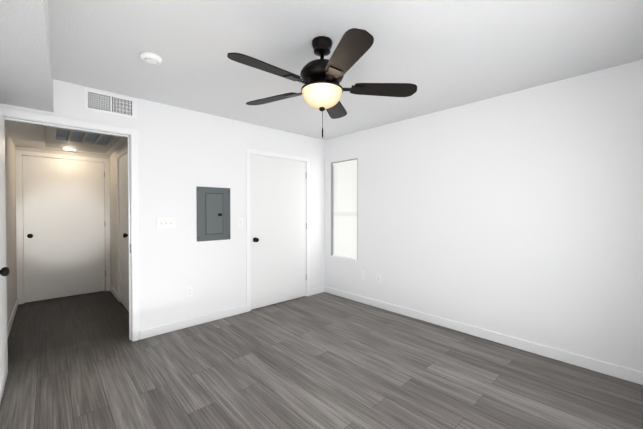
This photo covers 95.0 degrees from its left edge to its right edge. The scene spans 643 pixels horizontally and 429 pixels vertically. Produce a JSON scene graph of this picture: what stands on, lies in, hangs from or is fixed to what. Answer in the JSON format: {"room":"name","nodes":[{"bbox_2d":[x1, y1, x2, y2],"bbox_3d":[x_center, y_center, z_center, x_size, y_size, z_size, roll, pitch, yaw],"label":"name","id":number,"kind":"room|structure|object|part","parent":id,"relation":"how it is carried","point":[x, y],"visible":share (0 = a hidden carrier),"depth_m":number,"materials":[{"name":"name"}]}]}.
{"room":"empty bedroom","nodes":[
{"label":"empty bedroom","id":0,"kind":"room"},
{"bbox_2d":[5,128,16,324],"bbox_3d":[-3.535,0.017,3.241,0.120,2.500,2.440,-1,1,-43],"label":"wall","id":1,"kind":"structure","parent":0,"point":[10,196],"depth_m":3.51,"materials":[{"name":"white paint"}]},
{"bbox_2d":[7,298,17,338],"bbox_3d":[-3.452,1.219,3.265,0.013,0.094,2.300,-1,1,-43],"label":"baseboard","id":2,"kind":"structure","parent":1,"relation":"attached to","point":[9,325],"depth_m":3.42,"materials":[{"name":"white wood"}]},
{"bbox_2d":[0,0,53,111],"bbox_3d":[-1.070,-1.010,0.863,0.468,0.305,4.141,-1,1,-43],"label":"ceiling","id":3,"kind":"structure","parent":0,"point":[26,75],"depth_m":1.63,"materials":[{"name":"white paint"}]},
{"bbox_2d":[16,146,106,158],"bbox_3d":[-3.896,0.000,4.489,1.050,2.500,0.120,-1,1,-43],"label":"wall","id":4,"kind":"structure","parent":0,"point":[17,148],"depth_m":4.39,"materials":[{"name":"white paint"}]},
{"bbox_2d":[15,150,110,304],"bbox_3d":[-3.884,0.178,4.493,1.066,2.145,0.134,-1,1,-43],"label":"door frame","id":5,"kind":"structure","parent":4,"relation":"attached to","point":[19,155],"depth_m":4.14,"materials":[{"name":"white wood"}]},
{"bbox_2d":[23,156,105,302],"bbox_3d":[-3.836,0.205,4.448,0.934,2.072,0.104,-1,1,-43],"label":"door","id":6,"kind":"structure","parent":4,"relation":"in","point":[64,227],"depth_m":4.42,"materials":[{"name":"white wood"}]},
{"bbox_2d":[4,120,126,155],"bbox_3d":[-3.099,-1.089,3.632,1.310,0.300,2.441,-1,1,-43],"label":"ceiling","id":7,"kind":"structure","parent":0,"point":[27,135],"depth_m":3.59,"materials":[{"name":"grey paint"}]},
{"bbox_2d":[45,126,120,152],"bbox_3d":[-2.968,-0.914,3.633,0.640,0.050,1.300,-1,1,-43],"label":"air vent","id":8,"kind":"object","parent":7,"relation":"attached to","point":[64,138],"visible":0.77,"depth_m":3.58,"materials":[{"name":"grey metal"}]},
{"bbox_2d":[107,141,126,292],"bbox_3d":[-2.671,0.006,4.045,0.140,2.500,2.440,-1,1,-43],"label":"wall","id":9,"kind":"structure","parent":0,"point":[112,158],"depth_m":4.53,"materials":[{"name":"white paint"}]},
{"bbox_2d":[110,285,117,299],"bbox_3d":[-3.205,1.203,4.553,0.013,0.094,0.750,-1,1,-43],"label":"baseboard","id":10,"kind":"structure","parent":9,"relation":"attached to","point":[112,290],"depth_m":4.51,"materials":[{"name":"white wood"}]},
{"bbox_2d":[117,147,126,301],"bbox_3d":[-2.583,0.202,3.958,0.134,2.110,0.890,-1,1,-43],"label":"door frame","id":11,"kind":"structure","parent":9,"relation":"attached to","point":[123,152],"depth_m":4.20,"materials":[{"name":"white wood"}]},
{"bbox_2d":[119,153,128,311],"bbox_3d":[-2.632,0.229,3.913,0.104,2.037,0.764,-1,1,-43],"label":"hall door","id":12,"kind":"structure","parent":9,"relation":"in","point":[123,207],"depth_m":3.97,"materials":[{"name":"white wood"}]},
{"bbox_2d":[0,79,324,338],"bbox_3d":[-1.294,0.032,3.578,3.960,2.460,0.120,-1,1,-43],"label":"wall","id":13,"kind":"structure","parent":0,"point":[183,153],"depth_m":3.31,"materials":[{"name":"white paint"}]},
{"bbox_2d":[0,109,9,403],"bbox_3d":[-2.236,0.255,2.025,0.173,2.035,0.871,-1,1,-43],"label":"room door","id":14,"kind":"structure","parent":13,"relation":"in","point":[4,271],"depth_m":2.17,"materials":[{"name":"white wood"}]},
{"bbox_2d":[0,108,138,340],"bbox_3d":[-2.267,0.214,2.674,1.020,2.120,0.148,-1,1,-43],"label":"trim","id":15,"kind":"structure","parent":13,"relation":"attached to","point":[131,135],"depth_m":2.94,"materials":[{"name":"white wood"}]},
{"bbox_2d":[84,88,136,118],"bbox_3d":[-2.003,-1.053,2.814,0.410,0.200,0.012,-1,1,-43],"label":"air vent","id":16,"kind":"object","parent":13,"relation":"in","point":[107,103],"visible":1,"depth_m":2.80,"materials":[{"name":"white metal"}]},
{"bbox_2d":[156,217,175,228],"bbox_3d":[-1.657,0.091,3.147,0.186,0.115,0.016,-1,1,-43],"label":"light switch","id":17,"kind":"object","parent":13,"relation":"attached to","point":[161,223],"visible":1,"depth_m":3.14,"materials":[{"name":"white plastic"}]},
{"bbox_2d":[186,286,192,296],"bbox_3d":[-1.488,0.871,3.321,0.072,0.115,0.008,-1,1,-43],"label":"electrical outlet","id":18,"kind":"object","parent":13,"relation":"attached to","point":[189,291],"visible":1,"depth_m":3.32,"materials":[{"name":"white plastic"}]},
{"bbox_2d":[140,305,246,339],"bbox_3d":[-1.405,1.218,3.400,1.205,0.094,0.013,-1,1,-43],"label":"baseboard","id":19,"kind":"structure","parent":13,"relation":"attached to","point":[153,331],"depth_m":3.32,"materials":[{"name":"white wood"}]},
{"bbox_2d":[196,186,229,241],"bbox_3d":[-1.275,-0.007,3.502,0.405,0.630,0.016,-1,1,-43],"label":"breaker panel","id":20,"kind":"object","parent":13,"relation":"attached to","point":[213,213],"visible":1,"depth_m":3.49,"materials":[{"name":"grey metal"}]},
{"bbox_2d":[238,217,242,226],"bbox_3d":[-1.026,0.095,3.735,0.072,0.115,0.016,-1,1,-43],"label":"light switch","id":21,"kind":"object","parent":13,"relation":"attached to","point":[240,221],"visible":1,"depth_m":3.74,"materials":[{"name":"white plastic"}]},
{"bbox_2d":[246,148,309,311],"bbox_3d":[-0.617,0.199,4.200,1.065,2.110,0.134,-1,1,-43],"label":"trim","id":22,"kind":"structure","parent":13,"relation":"attached to","point":[248,233],"depth_m":3.89,"materials":[{"name":"white wood"}]},
{"bbox_2d":[250,154,306,309],"bbox_3d":[-0.567,0.226,4.154,0.949,2.037,0.104,-1,1,-43],"label":"closet door","id":23,"kind":"structure","parent":13,"relation":"in","point":[278,225],"depth_m":4.13,"materials":[{"name":"white wood"}]},
{"bbox_2d":[310,286,323,295],"bbox_3d":[-0.081,1.202,4.629,0.295,0.094,0.016,-1,1,-43],"label":"baseboard","id":24,"kind":"structure","parent":13,"relation":"attached to","point":[314,291],"depth_m":4.62,"materials":[{"name":"white wood"}]},
{"bbox_2d":[0,291,642,428],"bbox_3d":[-0.888,1.298,3.173,4.340,0.060,7.730,-1,1,-43],"label":"floor","id":25,"kind":"structure","parent":0,"point":[324,360],"depth_m":2.33,"materials":[{"name":"grey laminate"}]},
{"bbox_2d":[47,0,642,139],"bbox_3d":[0.147,-1.198,2.027,4.140,0.080,4.490,-1,1,-43],"label":"ceiling","id":26,"kind":"structure","parent":0,"point":[444,54],"depth_m":2.06,"materials":[{"name":"white paint"}]},
{"bbox_2d":[140,52,161,64],"bbox_3d":[-1.252,-1.140,2.167,0.144,0.038,0.144,-1,1,-43],"label":"smoke detector","id":27,"kind":"object","parent":26,"relation":"attached to","point":[151,58],"visible":1,"depth_m":2.13,"materials":[{"name":"white plastic"}]},
{"bbox_2d":[227,28,416,137],"bbox_3d":[-0.039,-0.837,1.959,1.221,0.639,1.224,-1,1,-43],"label":"ceiling fan","id":28,"kind":"object","parent":26,"relation":"hanging from","point":[322,89],"visible":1,"depth_m":1.88,"materials":[{"name":"brown metal"}]},
{"bbox_3d":[-0.284,-0.859,1.743,0.567,0.055,0.147,-1,1,-43],"label":"blade","id":29,"kind":"part","parent":28,"relation":"part of","materials":[{"name":"brown wood"}]},
{"bbox_3d":[-0.333,-0.864,2.148,0.240,0.055,0.546,-1,1,-43],"label":"blade","id":30,"kind":"part","parent":28,"relation":"part of","materials":[{"name":"brown wood"}]},
{"bbox_3d":[0.004,-0.777,1.981,0.272,0.115,0.272,-1,1,-43],"label":"lamp shade","id":31,"kind":"part","parent":28,"relation":"part of","materials":[{"name":"white glass"}]},
{"bbox_3d":[0.090,-0.867,2.350,0.500,0.055,0.354,-1,1,-43],"label":"blade","id":32,"kind":"part","parent":28,"relation":"part of","materials":[{"name":"brown wood"}]},
{"bbox_3d":[0.107,-0.857,1.617,0.304,0.055,0.524,-1,1,-43],"label":"blade","id":33,"kind":"part","parent":28,"relation":"part of","materials":[{"name":"brown wood"}]},
{"bbox_3d":[0.382,-0.862,2.010,0.472,0.055,0.394,-1,1,-43],"label":"blade","id":34,"kind":"part","parent":28,"relation":"part of","materials":[{"name":"brown wood"}]},
{"bbox_2d":[325,59,642,371],"bbox_3d":[1.517,0.036,3.317,0.200,2.460,4.330,-1,1,-43],"label":"wall","id":35,"kind":"structure","parent":0,"point":[518,214],"depth_m":2.80,"materials":[{"name":"white paint"}]},
{"bbox_2d":[331,158,357,260],"bbox_3d":[0.398,-0.074,4.501,0.184,1.479,0.550,-1,1,-43],"label":"window","id":36,"kind":"structure","parent":35,"relation":"in","point":[332,206],"depth_m":4.63,"materials":[{"name":"white plastic"}]},
{"bbox_2d":[333,160,356,258],"bbox_3d":[0.361,-0.075,4.467,0.054,1.451,0.518,-1,1,-43],"label":"window blinds","id":37,"kind":"object","parent":36,"relation":"attached to","point":[345,209],"visible":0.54,"depth_m":4.47,"materials":[{"name":"white plastic"}]},
{"bbox_2d":[376,274,380,282],"bbox_3d":[0.770,0.862,3.978,0.008,0.115,0.072,-1,1,-43],"label":"electrical outlet","id":38,"kind":"object","parent":35,"relation":"attached to","point":[378,278],"visible":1,"depth_m":3.97,"materials":[{"name":"white plastic"}]},
{"bbox_2d":[324,286,642,384],"bbox_3d":[1.437,1.219,3.259,0.016,0.094,4.090,-1,1,-43],"label":"baseboard","id":39,"kind":"structure","parent":35,"relation":"attached to","point":[627,374],"depth_m":2.83,"materials":[{"name":"white wood"}]}
]}

